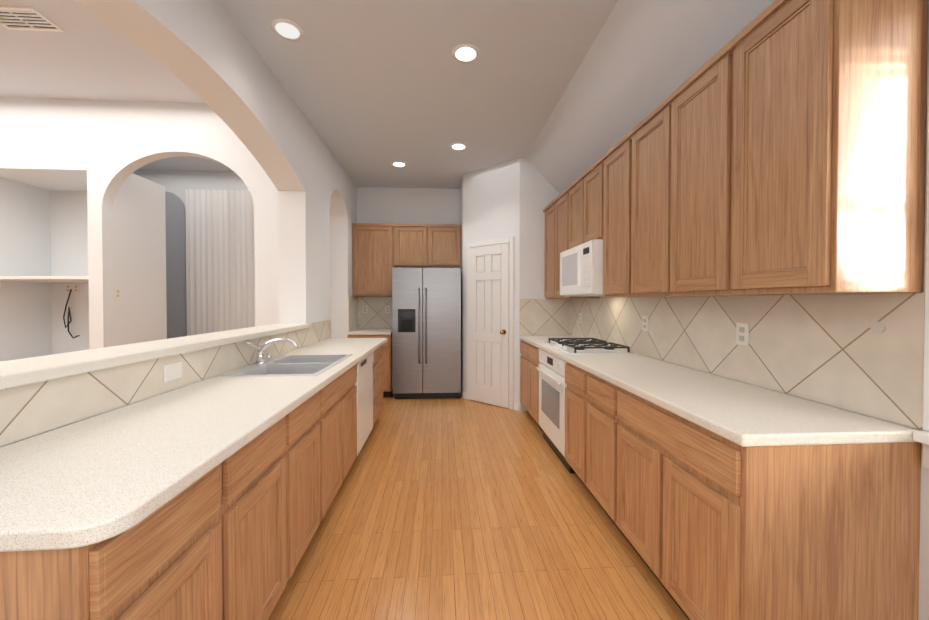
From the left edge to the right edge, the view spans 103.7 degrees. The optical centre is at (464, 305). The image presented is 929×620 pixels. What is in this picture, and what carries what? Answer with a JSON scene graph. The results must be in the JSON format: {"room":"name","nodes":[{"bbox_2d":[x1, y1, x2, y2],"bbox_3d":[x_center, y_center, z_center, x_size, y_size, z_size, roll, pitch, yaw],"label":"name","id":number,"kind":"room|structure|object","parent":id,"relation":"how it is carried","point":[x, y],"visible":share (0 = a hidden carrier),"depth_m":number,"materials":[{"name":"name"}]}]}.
{"room":"kitchen","nodes":[
{"label":"kitchen","id":0,"kind":"room"},
{"bbox_2d":[0,0,233,171],"bbox_3d":[-3.607,-2.103,1.858,3.920,0.180,9.500,0,1,-4],"label":"ceiling","id":1,"kind":"structure","parent":0,"point":[87,55],"depth_m":3.10,"materials":[{"name":"white paint"}]},
{"bbox_2d":[0,6,64,31],"bbox_3d":[-3.119,-2.015,2.561,0.380,0.011,0.210,0,1,-4],"label":"ceiling vent","id":2,"kind":"object","parent":1,"relation":"in","point":[22,18],"visible":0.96,"depth_m":2.58,"materials":[{"name":"white metal"}]},
{"bbox_2d":[165,191,186,338],"bbox_3d":[-4.559,-0.242,5.573,0.580,3.000,0.014,0,1,-4],"label":"wall","id":3,"kind":"structure","parent":0,"point":[176,265],"depth_m":5.57,"materials":[{"name":"grey paint"}]},
{"bbox_2d":[0,0,928,619],"bbox_3d":[-2.065,-0.443,1.901,7.300,3.500,9.650,0,1,-4],"label":"wall","id":4,"kind":"structure","parent":0,"point":[82,192],"depth_m":3.73,"materials":[{"name":"white paint"}]},
{"bbox_2d":[0,276,87,282],"bbox_3d":[-4.306,-0.283,3.963,1.083,0.030,0.737,0,1,-4],"label":"niche shelf","id":5,"kind":"object","parent":4,"relation":"attached to","point":[65,279],"visible":0.63,"depth_m":3.65,"materials":[{"name":"white"}]},
{"bbox_2d":[65,284,71,292],"bbox_3d":[-4.680,-0.205,4.306,0.070,0.110,0.009,0,1,-4],"label":"electrical outlet","id":6,"kind":"object","parent":4,"relation":"attached to","point":[68,287],"visible":1,"depth_m":4.30,"materials":[{"name":"white plastic"}]},
{"bbox_2d":[63,289,79,337],"bbox_3d":[-4.610,0.092,4.280,0.190,0.578,0.055,0,1,-4],"label":"cord","id":7,"kind":"object","parent":6,"relation":"hanging from","point":[69,314],"visible":1,"depth_m":4.27,"materials":[{"name":"black plastic"}]},
{"bbox_2d":[73,284,79,292],"bbox_3d":[-4.590,-0.205,4.312,0.070,0.110,0.009,0,1,-4],"label":"electrical outlet","id":8,"kind":"object","parent":4,"relation":"attached to","point":[76,288],"visible":1,"depth_m":4.31,"materials":[{"name":"white plastic"}]},
{"bbox_2d":[114,288,120,298],"bbox_3d":[-3.611,-0.128,3.798,0.009,0.115,0.075,0,1,-4],"label":"electrical outlet","id":9,"kind":"object","parent":4,"relation":"attached to","point":[117,293],"visible":1,"depth_m":3.79,"materials":[{"name":"white plastic"}]},
{"bbox_2d":[0,323,309,389],"bbox_3d":[-1.534,0.203,2.197,0.305,0.040,2.515,0,1,-4],"label":"bar","id":10,"kind":"object","parent":4,"relation":"on","point":[21,372],"visible":1,"depth_m":1.48,"materials":[{"name":"stone"}]},
{"bbox_2d":[0,320,330,446],"bbox_3d":[-1.405,0.285,2.178,0.010,0.205,4.000,0,1,-4],"label":"tile backsplash","id":11,"kind":"structure","parent":4,"relation":"attached to","point":[29,410],"depth_m":1.40,"materials":[{"name":"beige tile"}]},
{"bbox_2d":[164,362,182,381],"bbox_3d":[-1.368,0.309,1.714,0.006,0.075,0.115,0,1,-4],"label":"electrical outlet","id":12,"kind":"object","parent":11,"relation":"attached to","point":[173,371],"visible":1,"depth_m":1.71,"materials":[{"name":"white plastic"}]},
{"bbox_2d":[186,189,254,335],"bbox_3d":[-3.707,-0.277,5.564,1.020,2.970,0.087,0,1,-4],"label":"vertical blinds","id":13,"kind":"object","parent":4,"relation":"hanging from","point":[220,266],"visible":0.67,"depth_m":5.55,"materials":[{"name":"white fabric"}]},
{"bbox_2d":[348,296,359,331],"bbox_3d":[-1.597,0.105,5.240,0.010,0.484,0.540,0,1,-4],"label":"tile backsplash","id":14,"kind":"structure","parent":4,"relation":"attached to","point":[353,302],"depth_m":5.23,"materials":[{"name":"beige tile"}]},
{"bbox_2d":[360,297,391,328],"bbox_3d":[-1.327,0.102,5.532,0.585,0.484,0.010,0,1,-4],"label":"tile backsplash","id":15,"kind":"structure","parent":4,"relation":"attached to","point":[376,317],"depth_m":5.53,"materials":[{"name":"beige tile"}]},
{"bbox_2d":[362,306,367,312],"bbox_3d":[-1.504,0.054,5.511,0.075,0.115,0.009,0,1,-4],"label":"electrical outlet","id":16,"kind":"object","parent":15,"relation":"attached to","point":[364,309],"visible":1,"depth_m":5.51,"materials":[{"name":"white plastic"}]},
{"bbox_2d":[385,306,389,312],"bbox_3d":[-1.168,0.054,5.532,0.075,0.115,0.009,0,1,-4],"label":"electrical outlet","id":17,"kind":"object","parent":15,"relation":"attached to","point":[387,309],"visible":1,"depth_m":5.53,"materials":[{"name":"white plastic"}]},
{"bbox_2d":[352,223,460,296],"bbox_3d":[-0.831,-0.656,5.386,1.553,1.034,0.339,0,1,-4],"label":"upper cabinet","id":18,"kind":"object","parent":4,"relation":"attached to","point":[380,251],"visible":0.98,"depth_m":5.22,"materials":[{"name":"brown wood"}]},
{"bbox_2d":[470,243,509,407],"bbox_3d":[0.314,0.244,4.686,0.625,2.028,0.027,1,1,41],"label":"pantry door","id":19,"kind":"structure","parent":4,"relation":"in","point":[489,322],"depth_m":4.66,"materials":[{"name":"white wood"}]},
{"bbox_2d":[467,237,513,409],"bbox_3d":[0.318,0.216,4.690,0.753,2.108,0.019,1,1,41],"label":"door frame","id":20,"kind":"structure","parent":4,"relation":"attached to","point":[511,309],"depth_m":4.47,"materials":[{"name":"white wood"}]},
{"bbox_2d":[462,391,520,410],"bbox_3d":[-0.443,1.226,4.588,2.230,0.090,0.806,0,1,-4],"label":"baseboard","id":21,"kind":"structure","parent":4,"relation":"attached to","point":[517,406],"depth_m":4.43,"materials":[{"name":"white wood"}]},
{"bbox_2d":[519,299,567,335],"bbox_3d":[0.953,0.136,4.413,0.583,0.444,0.010,0,1,-4],"label":"tile backsplash","id":22,"kind":"structure","parent":4,"relation":"attached to","point":[537,317],"depth_m":4.41,"materials":[{"name":"beige tile"}]},
{"bbox_2d":[543,204,550,298],"bbox_3d":[1.135,-0.618,4.166,0.324,1.070,0.481,0,1,-4],"label":"upper cabinet","id":23,"kind":"object","parent":4,"relation":"attached to","point":[547,251],"depth_m":4.29,"materials":[{"name":"brown wood"}]},
{"bbox_2d":[551,188,594,298],"bbox_3d":[1.159,-0.613,3.780,0.324,1.070,0.556,0,1,-4],"label":"upper cabinet","id":24,"kind":"object","parent":4,"relation":"attached to","point":[559,205],"depth_m":3.89,"materials":[{"name":"brown wood"}]},
{"bbox_2d":[567,178,578,249],"bbox_3d":[1.186,-0.833,3.348,0.324,0.618,0.447,0,1,-4],"label":"upper cabinet","id":25,"kind":"object","parent":4,"relation":"attached to","point":[573,190],"depth_m":3.44,"materials":[{"name":"brown wood"}]},
{"bbox_2d":[579,164,594,244],"bbox_3d":[1.206,-0.829,3.035,0.324,0.618,0.448,0,1,-4],"label":"upper cabinet","id":26,"kind":"object","parent":4,"relation":"attached to","point":[587,179],"depth_m":3.11,"materials":[{"name":"brown wood"}]},
{"bbox_2d":[560,239,603,295],"bbox_3d":[1.150,-0.303,3.196,0.418,0.431,0.758,0,1,-4],"label":"microwave","id":27,"kind":"object","parent":26,"relation":"attached to","point":[581,269],"visible":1,"depth_m":2.97,"materials":[{"name":"white"}]},
{"bbox_2d":[595,138,622,297],"bbox_3d":[1.233,-0.598,2.608,0.324,1.070,0.559,0,1,-4],"label":"upper cabinet","id":28,"kind":"object","parent":4,"relation":"attached to","point":[609,168],"depth_m":2.69,"materials":[{"name":"brown wood"}]},
{"bbox_2d":[619,105,658,296],"bbox_3d":[1.259,-0.592,2.198,0.324,1.070,0.551,0,1,-4],"label":"upper cabinet","id":29,"kind":"object","parent":4,"relation":"attached to","point":[639,250],"depth_m":2.27,"materials":[{"name":"brown wood"}]},
{"bbox_2d":[659,58,710,296],"bbox_3d":[1.285,-0.587,1.778,0.324,1.070,0.552,0,1,-4],"label":"upper cabinet","id":30,"kind":"object","parent":4,"relation":"attached to","point":[685,115],"depth_m":1.85,"materials":[{"name":"brown wood"}]},
{"bbox_2d":[568,293,926,430],"bbox_3d":[1.382,0.158,2.795,0.010,0.444,3.295,0,1,-4],"label":"tile backsplash","id":31,"kind":"structure","parent":4,"relation":"attached to","point":[834,350],"depth_m":1.59,"materials":[{"name":"beige tile"}]},
{"bbox_2d":[642,316,647,331],"bbox_3d":[1.373,0.134,2.773,0.009,0.115,0.075,0,1,-4],"label":"electrical outlet","id":32,"kind":"object","parent":31,"relation":"attached to","point":[644,323],"visible":1,"depth_m":2.76,"materials":[{"name":"white plastic"}]},
{"bbox_2d":[736,323,748,345],"bbox_3d":[1.429,0.145,1.877,0.009,0.115,0.075,0,1,-4],"label":"electrical outlet","id":33,"kind":"object","parent":31,"relation":"attached to","point":[742,333],"visible":1,"depth_m":1.87,"materials":[{"name":"white plastic"}]},
{"bbox_2d":[870,322,885,333],"bbox_3d":[1.467,0.077,1.295,0.006,0.042,0.042,0,1,-4],"label":"electrical outlet cover","id":34,"kind":"object","parent":31,"relation":"attached to","point":[877,327],"visible":1,"depth_m":1.29,"materials":[{"name":"beige plastic"}]},
{"bbox_2d":[711,0,927,295],"bbox_3d":[1.308,-0.582,1.404,0.324,1.070,0.486,0,1,-4],"label":"upper cabinet","id":35,"kind":"object","parent":4,"relation":"attached to","point":[776,147],"depth_m":1.19,"materials":[{"name":"brown wood"}]},
{"bbox_2d":[913,431,928,444],"bbox_3d":[1.564,0.428,0.228,0.143,0.032,1.893,0,1,-4],"label":"window sill","id":36,"kind":"structure","parent":4,"relation":"attached to","point":[921,437],"depth_m":1.15,"materials":[{"name":"white"}]},
{"bbox_2d":[922,79,928,468],"bbox_3d":[1.603,-0.296,0.227,0.148,1.650,1.885,0,1,-4],"label":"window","id":37,"kind":"structure","parent":4,"relation":"in","point":[925,455],"depth_m":1.16,"materials":[{"name":"white"}]},
{"bbox_2d":[268,392,687,619],"bbox_3d":[-2.065,1.357,1.925,7.300,0.100,9.650,0,1,-4],"label":"floor","id":38,"kind":"structure","parent":0,"point":[460,508],"depth_m":2.06,"materials":[{"name":"brown wood"}]},
{"bbox_2d":[0,447,247,619],"bbox_3d":[-1.016,0.883,0.917,0.603,0.874,0.499,0,1,-4],"label":"base cabinet","id":39,"kind":"object","parent":38,"relation":"on","point":[230,537],"depth_m":0.85,"materials":[{"name":"brown wood"}]},
{"bbox_2d":[0,338,386,551],"bbox_3d":[-1.090,0.405,2.388,0.644,0.039,3.483,0,1,-4],"label":"countertop","id":40,"kind":"structure","parent":39,"relation":"on","point":[100,477],"depth_m":1.00,"materials":[{"name":"stone"}]},
{"bbox_2d":[215,338,351,376],"bbox_3d":[-1.121,0.385,2.417,0.550,0.346,0.800,0,1,-4],"label":"sink","id":41,"kind":"object","parent":40,"relation":"in","point":[298,365],"visible":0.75,"depth_m":2.40,"materials":[{"name":"silver metal"}]},
{"bbox_2d":[244,405,299,619],"bbox_3d":[-1.041,0.878,1.319,0.603,0.874,0.603,0,1,-4],"label":"base cabinet","id":42,"kind":"object","parent":38,"relation":"on","point":[272,458],"depth_m":1.43,"materials":[{"name":"brown wood"}]},
{"bbox_2d":[300,385,327,559],"bbox_3d":[-1.069,0.872,1.760,0.603,0.874,0.576,0,1,-4],"label":"base cabinet","id":43,"kind":"object","parent":38,"relation":"on","point":[314,411],"depth_m":1.89,"materials":[{"name":"brown wood"}]},
{"bbox_2d":[328,344,382,443],"bbox_3d":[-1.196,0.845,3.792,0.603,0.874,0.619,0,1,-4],"label":"base cabinet","id":44,"kind":"object","parent":38,"relation":"on","point":[342,391],"depth_m":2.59,"materials":[{"name":"brown wood"}]},
{"bbox_2d":[355,351,373,455],"bbox_3d":[-1.148,0.853,3.159,0.606,0.874,0.644,0,1,-4],"label":"dishwasher","id":45,"kind":"object","parent":38,"relation":"on","point":[364,383],"visible":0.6,"depth_m":3.12,"materials":[{"name":"white metal"}]},
{"bbox_2d":[348,334,392,397],"bbox_3d":[-1.307,0.826,5.236,0.582,0.874,0.619,0,1,-4],"label":"base cabinet","id":46,"kind":"object","parent":38,"relation":"on","point":[387,388],"visible":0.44,"depth_m":4.95,"materials":[{"name":"brown wood"}]},
{"bbox_2d":[348,329,391,334],"bbox_3d":[-1.302,0.367,5.224,0.574,0.039,0.614,0,1,-4],"label":"countertop","id":47,"kind":"structure","parent":46,"relation":"on","point":[372,332],"depth_m":4.93,"materials":[{"name":"stone"}]},
{"bbox_2d":[392,266,460,398],"bbox_3d":[-0.525,0.363,5.197,0.915,1.800,0.767,0,1,-4],"label":"fridge","id":48,"kind":"object","parent":38,"relation":"on","point":[426,333],"visible":1,"depth_m":4.89,"materials":[{"name":"silver metal"}]},
{"bbox_2d":[520,340,523,405],"bbox_3d":[0.989,0.840,4.175,0.619,0.874,0.483,0,1,-4],"label":"base cabinet","id":49,"kind":"object","parent":38,"relation":"on","point":[521,342],"depth_m":4.30,"materials":[{"name":"brown wood"}]},
{"bbox_2d":[524,341,542,430],"bbox_3d":[1.011,0.844,3.827,0.619,0.874,0.484,0,1,-4],"label":"base cabinet","id":50,"kind":"object","parent":38,"relation":"on","point":[531,353],"depth_m":3.83,"materials":[{"name":"brown wood"}]},
{"bbox_2d":[537,348,574,472],"bbox_3d":[1.035,0.853,3.204,0.648,0.874,0.758,0,1,-4],"label":"wall oven","id":51,"kind":"object","parent":38,"relation":"on","point":[552,383],"visible":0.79,"depth_m":3.10,"materials":[{"name":"white metal"}]},
{"bbox_2d":[565,362,578,473],"bbox_3d":[1.089,0.861,2.581,0.619,0.874,0.488,0,1,-4],"label":"base cabinet","id":52,"kind":"object","parent":38,"relation":"on","point":[570,369],"depth_m":2.68,"materials":[{"name":"brown wood"}]},
{"bbox_2d":[576,368,603,509],"bbox_3d":[1.112,0.866,2.206,0.619,0.874,0.562,0,1,-4],"label":"base cabinet","id":53,"kind":"object","parent":38,"relation":"on","point":[589,387],"depth_m":2.32,"materials":[{"name":"brown wood"}]},
{"bbox_2d":[604,380,920,619],"bbox_3d":[1.149,0.874,1.622,0.619,0.874,0.902,0,1,-4],"label":"base cabinet","id":54,"kind":"object","parent":38,"relation":"on","point":[710,525],"depth_m":1.18,"materials":[{"name":"brown wood"}]},
{"bbox_2d":[519,335,919,446],"bbox_3d":[1.069,0.400,2.782,0.614,0.039,3.264,0,1,-4],"label":"countertop","id":55,"kind":"structure","parent":54,"relation":"on","point":[742,414],"depth_m":1.44,"materials":[{"name":"stone"}]},
{"bbox_2d":[544,338,634,354],"bbox_3d":[1.051,0.345,3.198,0.510,0.058,0.738,0,1,-4],"label":"cooktop","id":56,"kind":"object","parent":55,"relation":"in","point":[583,346],"visible":1,"depth_m":3.01,"materials":[{"name":"white metal"}]},
{"bbox_2d":[218,0,774,193],"bbox_3d":[0.050,-1.688,1.466,2.830,1.000,8.250,0,1,-4],"label":"ceiling","id":57,"kind":"structure","parent":0,"point":[560,96],"depth_m":2.65,"materials":[{"name":"white paint"}]},
{"bbox_2d":[270,18,303,40],"bbox_3d":[-1.120,-1.745,2.309,0.196,0.006,0.196,0,1,-4],"label":"recessed light","id":58,"kind":"object","parent":57,"relation":"in","point":[286,29],"visible":1,"depth_m":2.30,"materials":[{"name":"white"}]},
{"bbox_2d":[391,161,406,166],"bbox_3d":[-0.821,-1.775,4.572,0.196,0.006,0.196,0,1,-4],"label":"recessed light","id":59,"kind":"object","parent":57,"relation":"in","point":[399,164],"visible":1,"depth_m":4.57,"materials":[{"name":"white"}]},
{"bbox_2d":[450,143,466,149],"bbox_3d":[-0.066,-1.768,4.048,0.196,0.006,0.196,0,1,-4],"label":"recessed light","id":60,"kind":"object","parent":57,"relation":"in","point":[458,146],"visible":1,"depth_m":4.04,"materials":[{"name":"white"}]},
{"bbox_2d":[452,44,479,62],"bbox_3d":[0.009,-1.748,2.530,0.196,0.006,0.196,0,1,-4],"label":"recessed light","id":61,"kind":"object","parent":57,"relation":"in","point":[465,53],"visible":1,"depth_m":2.52,"materials":[{"name":"white"}]}
]}

